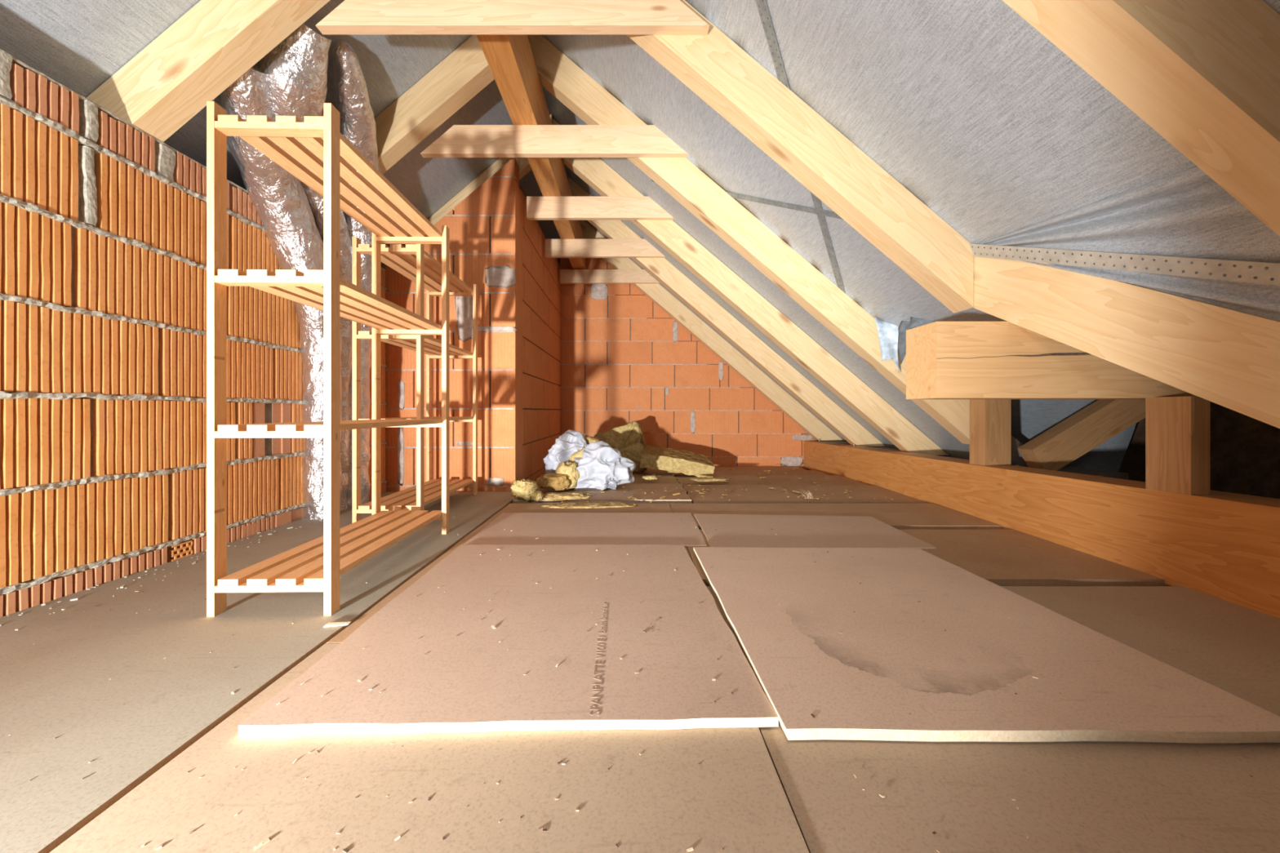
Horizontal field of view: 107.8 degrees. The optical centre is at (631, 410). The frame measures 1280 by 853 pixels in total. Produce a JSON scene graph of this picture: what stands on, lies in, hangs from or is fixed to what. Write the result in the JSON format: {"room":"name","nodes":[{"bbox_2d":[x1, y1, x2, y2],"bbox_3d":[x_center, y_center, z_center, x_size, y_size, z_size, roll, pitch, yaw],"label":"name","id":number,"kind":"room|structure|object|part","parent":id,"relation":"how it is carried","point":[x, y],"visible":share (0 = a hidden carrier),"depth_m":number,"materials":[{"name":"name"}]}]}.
{"room":"unfinished attic","nodes":[
{"label":"unfinished attic","id":0,"kind":"room"},
{"bbox_2d":[0,48,386,617],"bbox_3d":[-1.696,-0.175,1.030,0.217,1.496,4.060,0,0,0],"label":"wall","id":1,"kind":"structure","parent":0,"point":[103,221],"depth_m":1.45,"materials":[{"name":"brick"}]},
{"bbox_2d":[86,0,330,142],"bbox_3d":[-1.425,-1.181,1.550,1.750,1.698,0.100,0,0,0],"label":"rafter","id":2,"kind":"object","parent":1,"relation":"on","point":[215,42],"visible":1,"depth_m":1.50,"materials":[{"name":"brown wood"}]},
{"bbox_2d":[0,0,579,247],"bbox_3d":[-1.926,-0.866,1.950,2.753,2.343,6.300,0,0,0],"label":"roof underlay","id":3,"kind":"structure","parent":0,"point":[79,45],"depth_m":1.80,"materials":[{"name":"grey fabric"}]},
{"bbox_2d":[382,157,520,491],"bbox_3d":[-1.275,-0.463,3.158,1.050,2.409,0.205,0,0,0],"label":"wall","id":4,"kind":"structure","parent":0,"point":[481,226],"depth_m":3.06,"materials":[{"name":"brick"}]},
{"bbox_2d":[513,181,560,481],"bbox_3d":[-0.857,-0.418,4.030,0.186,2.318,1.940,0,0,0],"label":"wall","id":5,"kind":"structure","parent":0,"point":[537,287],"depth_m":3.71,"materials":[{"name":"brick"}]},
{"bbox_2d":[0,466,1279,852],"bbox_3d":[0.500,0.672,2.000,4.800,0.302,6.600,0,0,0],"label":"floor","id":6,"kind":"structure","parent":0,"point":[753,789],"depth_m":0.70,"materials":[{"name":"brown wood"}]},
{"bbox_2d":[0,509,348,630],"bbox_3d":[-1.528,0.521,1.599,0.151,0.007,1.958,0,0,0],"label":"crumbs","id":7,"kind":"object","parent":6,"relation":"on","point":[195,562],"visible":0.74,"depth_m":1.39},
{"bbox_2d":[219,63,342,519],"bbox_3d":[-1.494,-0.378,1.995,0.255,1.817,0.824,0,0,-11],"label":"duct","id":8,"kind":"object","parent":6,"relation":"on","point":[278,197],"visible":0.61,"depth_m":2.04,"materials":[{"name":"metal"}]},
{"bbox_2d":[256,19,351,511],"bbox_3d":[-1.421,-0.468,2.064,0.271,1.986,0.984,0,0,-25],"label":"duct","id":9,"kind":"object","parent":6,"relation":"on","point":[296,68],"visible":0.44,"depth_m":1.76,"materials":[{"name":"metal"}]},
{"bbox_2d":[206,101,449,617],"bbox_3d":[-0.935,-0.132,1.601,0.311,1.309,0.826,0,0,-1],"label":"slatted shelf","id":10,"kind":"object","parent":6,"relation":"on","point":[317,564],"visible":1,"depth_m":1.22,"materials":[{"name":"brown wood"}]},
{"bbox_3d":[-1.071,-0.132,1.204,0.018,1.309,0.038,0,0,-1],"label":"post","id":11,"kind":"part","parent":10,"relation":"part of","materials":[{"name":"brown wood"}]},
{"bbox_3d":[-0.925,-0.728,1.208,0.274,0.016,0.037,0,0,-1],"label":"rail","id":12,"kind":"part","parent":10,"relation":"part of","materials":[{"name":"brown wood"}]},
{"bbox_3d":[-0.925,-0.335,1.208,0.274,0.016,0.037,0,0,-1],"label":"rail","id":13,"kind":"part","parent":10,"relation":"part of","materials":[{"name":"brown wood"}]},
{"bbox_3d":[-0.925,0.061,1.208,0.274,0.016,0.037,0,0,-1],"label":"rail","id":14,"kind":"part","parent":10,"relation":"part of","materials":[{"name":"brown wood"}]},
{"bbox_3d":[-0.925,0.454,1.208,0.274,0.016,0.037,0,0,-1],"label":"rail","id":15,"kind":"part","parent":10,"relation":"part of","materials":[{"name":"brown wood"}]},
{"bbox_3d":[-0.779,-0.132,1.211,0.018,1.309,0.038,0,0,-1],"label":"post","id":16,"kind":"part","parent":10,"relation":"part of","materials":[{"name":"brown wood"}]},
{"bbox_3d":[-1.090,-0.132,1.991,0.018,1.309,0.038,0,0,-1],"label":"post","id":17,"kind":"part","parent":10,"relation":"part of","materials":[{"name":"brown wood"}]},
{"bbox_3d":[-0.944,-0.728,1.995,0.274,0.016,0.037,0,0,-1],"label":"rail","id":18,"kind":"part","parent":10,"relation":"part of","materials":[{"name":"brown wood"}]},
{"bbox_3d":[-0.944,-0.335,1.995,0.274,0.016,0.037,0,0,-1],"label":"rail","id":19,"kind":"part","parent":10,"relation":"part of","materials":[{"name":"brown wood"}]},
{"bbox_3d":[-0.944,0.061,1.995,0.274,0.016,0.037,0,0,-1],"label":"rail","id":20,"kind":"part","parent":10,"relation":"part of","materials":[{"name":"brown wood"}]},
{"bbox_3d":[-0.798,-0.132,1.998,0.018,1.309,0.038,0,0,-1],"label":"post","id":21,"kind":"part","parent":10,"relation":"part of","materials":[{"name":"brown wood"}]},
{"bbox_2d":[324,622,350,626],"bbox_3d":[-0.719,0.520,1.138,0.058,0.005,0.013,0,0,-8],"label":"splinter","id":22,"kind":"object","parent":6,"relation":"on","point":[331,624],"visible":1,"depth_m":1.13,"materials":[{"name":"beige wood"}]},
{"bbox_2d":[331,39,380,508],"bbox_3d":[-1.325,-0.473,2.264,0.204,1.993,0.935,0,0,-31],"label":"duct","id":23,"kind":"object","parent":6,"relation":"on","point":[351,97],"visible":0.48,"depth_m":2.15,"materials":[{"name":"metal"}]},
{"bbox_2d":[351,236,477,523],"bbox_3d":[-1.116,-0.132,2.520,0.306,1.309,0.826,0,0,-1],"label":"slatted shelf","id":24,"kind":"object","parent":6,"relation":"on","point":[411,261],"visible":0.8,"depth_m":2.23,"materials":[{"name":"brown wood"}]},
{"bbox_3d":[-1.253,-0.132,2.124,0.018,1.309,0.038,0,0,-1],"label":"post","id":25,"kind":"part","parent":24,"relation":"part of","materials":[{"name":"brown wood"}]},
{"bbox_3d":[-1.109,-0.728,2.127,0.269,0.016,0.037,0,0,-1],"label":"rail","id":26,"kind":"part","parent":24,"relation":"part of","materials":[{"name":"brown wood"}]},
{"bbox_3d":[-1.109,-0.335,2.127,0.269,0.016,0.037,0,0,-1],"label":"rail","id":27,"kind":"part","parent":24,"relation":"part of","materials":[{"name":"brown wood"}]},
{"bbox_3d":[-1.109,0.454,2.127,0.269,0.016,0.037,0,0,-1],"label":"rail","id":28,"kind":"part","parent":24,"relation":"part of","materials":[{"name":"brown wood"}]},
{"bbox_3d":[-0.966,-0.132,2.129,0.018,1.309,0.038,0,0,-1],"label":"post","id":29,"kind":"part","parent":24,"relation":"part of","materials":[{"name":"brown wood"}]},
{"bbox_3d":[-1.267,-0.132,2.911,0.018,1.309,0.038,0,0,-1],"label":"post","id":30,"kind":"part","parent":24,"relation":"part of","materials":[{"name":"brown wood"}]},
{"bbox_3d":[-1.123,-0.728,2.914,0.269,0.016,0.037,0,0,-1],"label":"rail","id":31,"kind":"part","parent":24,"relation":"part of","materials":[{"name":"brown wood"}]},
{"bbox_3d":[-1.123,-0.335,2.914,0.269,0.016,0.037,0,0,-1],"label":"rail","id":32,"kind":"part","parent":24,"relation":"part of","materials":[{"name":"brown wood"}]},
{"bbox_3d":[-1.123,0.061,2.914,0.269,0.016,0.037,0,0,-1],"label":"rail","id":33,"kind":"part","parent":24,"relation":"part of","materials":[{"name":"brown wood"}]},
{"bbox_3d":[-0.979,-0.132,2.916,0.018,1.309,0.038,0,0,-1],"label":"post","id":34,"kind":"part","parent":24,"relation":"part of","materials":[{"name":"brown wood"}]},
{"bbox_2d":[238,544,777,735],"bbox_3d":[-0.203,0.514,1.260,0.890,0.017,1.017,0,0,0],"label":"panel","id":35,"kind":"object","parent":6,"relation":"on","point":[470,681],"visible":1,"depth_m":0.96,"materials":[{"name":"beige wood"}]},
{"bbox_2d":[510,479,537,502],"bbox_3d":[-0.626,0.463,2.725,0.161,0.133,0.114,0,0,-23],"label":"chunk","id":36,"kind":"object","parent":6,"relation":"on","point":[522,489],"visible":0.94,"depth_m":2.68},
{"bbox_2d":[531,490,543,501],"bbox_3d":[-0.547,0.493,2.698,0.067,0.057,0.068,0,0,0],"label":"chunk","id":37,"kind":"object","parent":6,"relation":"on","point":[537,495],"visible":1,"depth_m":2.68,"materials":[{"name":"yellow fabric"}]},
{"bbox_2d":[536,472,571,491],"bbox_3d":[-0.492,0.454,2.999,0.241,0.111,0.205,0,0,0],"label":"chunk","id":38,"kind":"object","parent":6,"relation":"on","point":[553,482],"visible":0.95,"depth_m":2.92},
{"bbox_2d":[542,429,587,473],"bbox_3d":[-0.452,0.292,3.362,0.358,0.317,0.250,0,0,3],"label":"plastic bag","id":39,"kind":"object","parent":6,"relation":"on","point":[571,442],"visible":0.57,"depth_m":3.29,"materials":[{"name":"white plastic"}]},
{"bbox_2d":[584,435,600,444],"bbox_3d":[-0.317,0.236,3.449,0.181,0.110,0.127,0,0,-6],"label":"chunk","id":40,"kind":"object","parent":39,"relation":"on","point":[588,439],"visible":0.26,"depth_m":3.40,"materials":[{"name":"yellow"}]},
{"bbox_2d":[542,491,591,501],"bbox_3d":[-0.403,0.513,2.800,0.330,0.042,0.180,0,0,-6],"label":"scrap","id":41,"kind":"object","parent":6,"relation":"on","point":[556,496],"visible":0.94,"depth_m":2.75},
{"bbox_2d":[555,461,580,488],"bbox_3d":[-0.413,0.420,3.048,0.169,0.179,0.156,0,0,0],"label":"chunk","id":42,"kind":"object","parent":6,"relation":"on","point":[563,468],"visible":0.59,"depth_m":2.99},
{"bbox_2d":[463,512,706,546],"bbox_3d":[-0.179,0.519,2.079,0.952,0.006,0.577,0,0,0],"label":"panel","id":43,"kind":"object","parent":6,"relation":"on","point":[521,528],"visible":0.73,"depth_m":2.03,"materials":[{"name":"brown wood"}]},
{"bbox_2d":[541,501,637,508],"bbox_3d":[-0.235,0.520,2.581,0.540,0.014,0.176,0,0,-3],"label":"scrap","id":44,"kind":"object","parent":6,"relation":"on","point":[595,504],"visible":0.98,"depth_m":2.55,"materials":[{"name":"yellow"}]},
{"bbox_2d":[572,440,635,490],"bbox_3d":[-0.198,0.363,3.122,0.448,0.325,0.295,0,0,0],"label":"plastic bag","id":45,"kind":"object","parent":6,"relation":"on","point":[602,466],"visible":0.89,"depth_m":3.02,"materials":[{"name":"grey plastic"}]},
{"bbox_2d":[568,446,585,462],"bbox_3d":[-0.344,0.308,3.181,0.175,0.134,0.111,0,0,-1],"label":"chunk","id":46,"kind":"object","parent":45,"relation":"on","point":[577,454],"visible":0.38,"depth_m":3.14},
{"bbox_2d":[594,421,647,474],"bbox_3d":[-0.149,0.343,4.318,0.632,0.502,0.416,0,0,0],"label":"insulation batt","id":47,"kind":"object","parent":6,"relation":"on","point":[628,439],"visible":0.51,"depth_m":4.14,"materials":[{"name":"fabric"}]},
{"bbox_2d":[8,489,1243,852],"bbox_3d":[-0.002,0.511,1.884,3.068,0.025,2.820,0,0,0],"label":"chips","id":48,"kind":"object","parent":6,"relation":"on","point":[266,840],"visible":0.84,"depth_m":0.63,"materials":[{"name":"beige wood"}]},
{"bbox_2d":[14,494,1253,852],"bbox_3d":[-0.133,0.511,1.849,2.825,0.025,2.802,0,0,0],"label":"grit","id":49,"kind":"object","parent":6,"relation":"on","point":[344,850],"visible":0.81,"depth_m":0.69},
{"bbox_2d":[642,475,657,479],"bbox_3d":[0.136,0.499,3.502,0.122,0.032,0.082,0,0,8],"label":"scrap","id":50,"kind":"object","parent":6,"relation":"on","point":[646,477],"visible":1,"depth_m":3.47,"materials":[{"name":"yellow fabric"}]},
{"bbox_2d":[664,470,684,472],"bbox_3d":[0.373,0.501,3.898,0.204,0.028,0.139,0,0,8],"label":"scrap","id":51,"kind":"object","parent":6,"relation":"on","point":[664,470],"visible":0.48,"depth_m":3.85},
{"bbox_2d":[639,444,715,477],"bbox_3d":[0.382,0.436,4.029,0.623,0.256,0.421,0,0,3],"label":"insulation batt","id":52,"kind":"object","parent":6,"relation":"on","point":[700,465],"visible":1,"depth_m":3.84,"materials":[{"name":"fabric"}]},
{"bbox_2d":[560,467,852,507],"bbox_3d":[0.492,0.526,3.450,2.170,0.039,1.908,0,0,0],"label":"crumbs","id":53,"kind":"object","parent":6,"relation":"on","point":[703,489],"visible":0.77,"depth_m":2.99,"materials":[{"name":"yellow fabric"}]},
{"bbox_2d":[690,477,728,481],"bbox_3d":[0.579,0.512,3.484,0.306,0.023,0.112,0,0,-4],"label":"scrap","id":54,"kind":"object","parent":6,"relation":"on","point":[697,479],"visible":1,"depth_m":3.45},
{"bbox_2d":[798,488,813,498],"bbox_3d":[0.997,0.482,2.700,0.110,0.055,0.045,0,0,0],"label":"tuft","id":55,"kind":"object","parent":6,"relation":"on","point":[808,495],"visible":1,"depth_m":2.70,"materials":[{"name":"brown wood"}]},
{"bbox_2d":[693,513,936,549],"bbox_3d":[0.735,0.519,2.053,0.870,0.006,0.585,0,0,0],"label":"panel","id":56,"kind":"object","parent":6,"relation":"on","point":[747,531],"visible":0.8,"depth_m":1.99,"materials":[{"name":"brown wood"}]},
{"bbox_2d":[693,546,1279,742],"bbox_3d":[0.644,0.505,1.222,0.836,0.009,0.988,0,0,0],"label":"panel","id":57,"kind":"object","parent":6,"relation":"on","point":[868,677],"visible":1,"depth_m":0.94,"materials":[{"name":"brown wood"}]},
{"bbox_2d":[804,440,1279,617],"bbox_3d":[1.784,0.409,2.193,0.180,0.286,5.588,0,-1,3],"label":"wooden beam","id":58,"kind":"structure","parent":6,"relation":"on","point":[1220,544],"depth_m":1.62,"materials":[{"name":"brown wood"}]},
{"bbox_2d":[969,399,1011,466],"bbox_3d":[1.783,0.086,2.325,0.130,0.387,0.100,0,0,-2],"label":"post","id":59,"kind":"object","parent":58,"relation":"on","point":[990,420],"visible":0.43,"depth_m":2.28,"materials":[{"name":"brown wood"}]},
{"bbox_2d":[1145,396,1210,495],"bbox_3d":[1.686,0.107,1.445,0.055,0.300,0.126,0,0,2],"label":"post","id":60,"kind":"object","parent":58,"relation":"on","point":[1178,428],"visible":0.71,"depth_m":1.42,"materials":[{"name":"brown wood"}]},
{"bbox_2d":[557,257,815,469],"bbox_3d":[0.900,-0.551,5.072,3.400,2.574,0.157,0,0,0],"label":"wall","id":61,"kind":"structure","parent":0,"point":[624,360],"depth_m":5.00,"materials":[{"name":"brick"}]},
{"bbox_2d":[476,35,586,269],"bbox_3d":[-0.549,-1.611,1.990,0.122,0.281,5.980,0,0,0],"label":"ridge purlin","id":62,"kind":"object","parent":61,"relation":"attached to","point":[510,60],"visible":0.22,"depth_m":2.27,"materials":[{"name":"brown wood"}]},
{"bbox_2d":[339,35,494,177],"bbox_3d":[-1.425,-1.181,2.330,1.750,1.698,0.100,0,0,0],"label":"rafter","id":63,"kind":"object","parent":62,"relation":"on","point":[464,73],"visible":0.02,"depth_m":2.28,"materials":[{"name":"brown wood"}]},
{"bbox_2d":[381,114,552,267],"bbox_3d":[-1.425,-1.181,3.230,1.750,1.698,0.080,0,0,0],"label":"rafter","id":64,"kind":"object","parent":62,"relation":"on","point":[523,163],"visible":0.14,"depth_m":3.19,"materials":[{"name":"brown wood"}]},
{"bbox_2d":[579,220,843,440],"bbox_3d":[0.825,-0.861,4.910,2.750,2.338,0.100,0,0,0],"label":"rafter","id":65,"kind":"object","parent":62,"relation":"on","point":[666,301],"visible":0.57,"depth_m":4.86,"materials":[{"name":"brown wood"}]},
{"bbox_2d":[560,269,659,284],"bbox_3d":[-0.224,-1.391,4.839,1.041,0.137,0.038,0,0,0],"label":"tie","id":66,"kind":"object","parent":65,"relation":"attached to","point":[566,276],"visible":0.86,"depth_m":4.82,"materials":[{"name":"brown wood"}]},
{"bbox_2d":[568,176,885,446],"bbox_3d":[0.825,-0.861,4.090,2.750,2.338,0.100,0,0,0],"label":"rafter","id":67,"kind":"object","parent":62,"relation":"on","point":[660,268],"visible":0.79,"depth_m":4.04,"materials":[{"name":"brown wood"}]},
{"bbox_2d":[545,239,665,257],"bbox_3d":[-0.224,-1.398,4.019,1.041,0.150,0.038,0,0,0],"label":"tie","id":68,"kind":"object","parent":67,"relation":"attached to","point":[554,248],"visible":1,"depth_m":4.00,"materials":[{"name":"brown wood"}]},
{"bbox_2d":[527,35,969,444],"bbox_3d":[0.625,-0.925,2.490,2.350,2.208,0.100,0,0,0],"label":"rafter","id":69,"kind":"object","parent":62,"relation":"on","point":[561,77],"visible":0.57,"depth_m":2.44,"materials":[{"name":"brown wood"}]},
{"bbox_2d":[420,124,687,157],"bbox_3d":[-0.397,-1.397,2.420,1.386,0.147,0.038,0,0,0],"label":"tie","id":70,"kind":"object","parent":69,"relation":"attached to","point":[460,140],"visible":1,"depth_m":2.40,"materials":[{"name":"brown wood"}]},
{"bbox_2d":[552,119,948,455],"bbox_3d":[0.825,-0.861,3.290,2.750,2.338,0.100,0,0,0],"label":"rafter","id":71,"kind":"object","parent":62,"relation":"on","point":[593,171],"visible":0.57,"depth_m":3.24,"materials":[{"name":"brown wood"}]},
{"bbox_2d":[526,196,673,220],"bbox_3d":[-0.213,-1.397,3.219,1.018,0.147,0.038,0,0,0],"label":"tie","id":72,"kind":"object","parent":71,"relation":"attached to","point":[538,208],"visible":1,"depth_m":3.20,"materials":[{"name":"brown wood"}]},
{"bbox_2d":[1001,0,1279,236],"bbox_3d":[0.600,-0.947,0.820,2.300,2.166,0.100,0,0,0],"label":"rafter","id":73,"kind":"object","parent":62,"relation":"on","point":[1204,75],"visible":1,"depth_m":0.79,"materials":[{"name":"brown wood"}]},
{"bbox_2d":[542,0,1279,466],"bbox_3d":[1.026,-0.696,1.950,3.153,2.683,6.300,0,0,0],"label":"roof underlay","id":74,"kind":"structure","parent":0,"point":[966,104],"depth_m":1.43,"materials":[{"name":"grey fabric"}]},
{"bbox_2d":[626,0,973,313],"bbox_3d":[0.311,-1.192,1.651,1.722,1.674,0.099,0,0,0],"label":"rafter","id":75,"kind":"object","parent":74,"relation":"attached to","point":[713,66],"visible":1,"depth_m":1.60,"materials":[{"name":"brown wood"}]},
{"bbox_2d":[315,0,709,35],"bbox_3d":[-0.400,-1.363,1.581,1.319,0.147,0.038,0,0,0],"label":"tie","id":76,"kind":"object","parent":75,"relation":"attached to","point":[351,17],"visible":1,"depth_m":1.56,"materials":[{"name":"brown wood"}]},
{"bbox_2d":[651,179,843,219],"bbox_3d":[0.629,-1.027,2.280,0.030,0.871,1.682,0,0,-37],"label":"strap","id":77,"kind":"object","parent":75,"relation":"attached to","point":[793,206],"visible":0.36,"depth_m":2.17,"materials":[{"name":"metal"}]},
{"bbox_2d":[755,0,845,293],"bbox_3d":[0.770,-0.908,1.963,0.035,1.084,2.219,0,0,34],"label":"strap","id":78,"kind":"object","parent":75,"relation":"attached to","point":[763,5],"visible":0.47,"depth_m":1.57,"materials":[{"name":"metal"}]},
{"bbox_2d":[973,253,1279,428],"bbox_3d":[1.329,-0.183,1.149,0.100,0.777,0.960,0,0,-13],"label":"rafter","id":79,"kind":"object","parent":75,"relation":"attached to","point":[1229,358],"visible":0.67,"depth_m":1.15,"materials":[{"name":"brown wood"}]},
{"bbox_2d":[906,321,1197,399],"bbox_3d":[1.399,-0.163,1.567,0.860,0.244,0.166,0,0,0],"label":"beam","id":80,"kind":"structure","parent":79,"relation":"attached to","point":[945,360],"depth_m":1.49,"materials":[{"name":"brown wood"}]},
{"bbox_2d":[873,315,898,372],"bbox_3d":[1.303,-0.339,2.383,0.122,0.296,0.040,0,0,11],"label":"scrap","id":81,"kind":"object","parent":74,"relation":"hanging from","point":[887,332],"visible":0.98,"depth_m":2.39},
{"bbox_2d":[897,316,935,364],"bbox_3d":[1.352,-0.408,2.167,0.073,0.365,0.268,0,0,-30],"label":"scrap","id":82,"kind":"object","parent":74,"relation":"hanging from","point":[904,326],"visible":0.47,"depth_m":2.25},
{"bbox_2d":[813,440,1128,479],"bbox_3d":[2.225,0.519,3.675,0.550,0.408,2.650,0,0,0],"label":"wall","id":83,"kind":"structure","parent":0,"point":[1065,468],"depth_m":2.46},
{"bbox_2d":[1017,399,1145,471],"bbox_3d":[2.308,0.076,2.340,0.679,0.490,0.090,0,0,0],"label":"strut","id":84,"kind":"object","parent":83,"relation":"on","point":[1102,420],"visible":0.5,"depth_m":2.29,"materials":[{"name":"brown wood"}]},
{"bbox_2d":[1011,399,1136,471],"bbox_3d":[2.445,-0.027,2.628,0.850,1.000,0.319,0,0,0],"label":"roof underlay","id":85,"kind":"structure","parent":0,"point":[1030,418],"depth_m":2.66,"materials":[{"name":"grey fabric"}]},
{"bbox_2d":[977,166,1279,320],"bbox_3d":[1.270,0.148,0.649,0.408,1.431,1.952,0,0,-17],"label":"roof underlay","id":86,"kind":"structure","parent":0,"point":[1186,213],"depth_m":1.07,"materials":[{"name":"grey fabric"}]},
{"bbox_2d":[969,243,1279,285],"bbox_3d":[1.235,-0.380,1.187,0.016,0.388,0.892,0,0,-10],"label":"strap","id":87,"kind":"object","parent":86,"relation":"attached to","point":[1258,269],"visible":1,"depth_m":1.13,"materials":[{"name":"metal"}]},
{"bbox_2d":[1119,401,1279,498],"bbox_3d":[3.350,0.023,2.200,0.100,1.400,5.400,0,0,0],"label":"wall","id":88,"kind":"structure","parent":0,"point":[1245,450],"depth_m":2.54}
]}

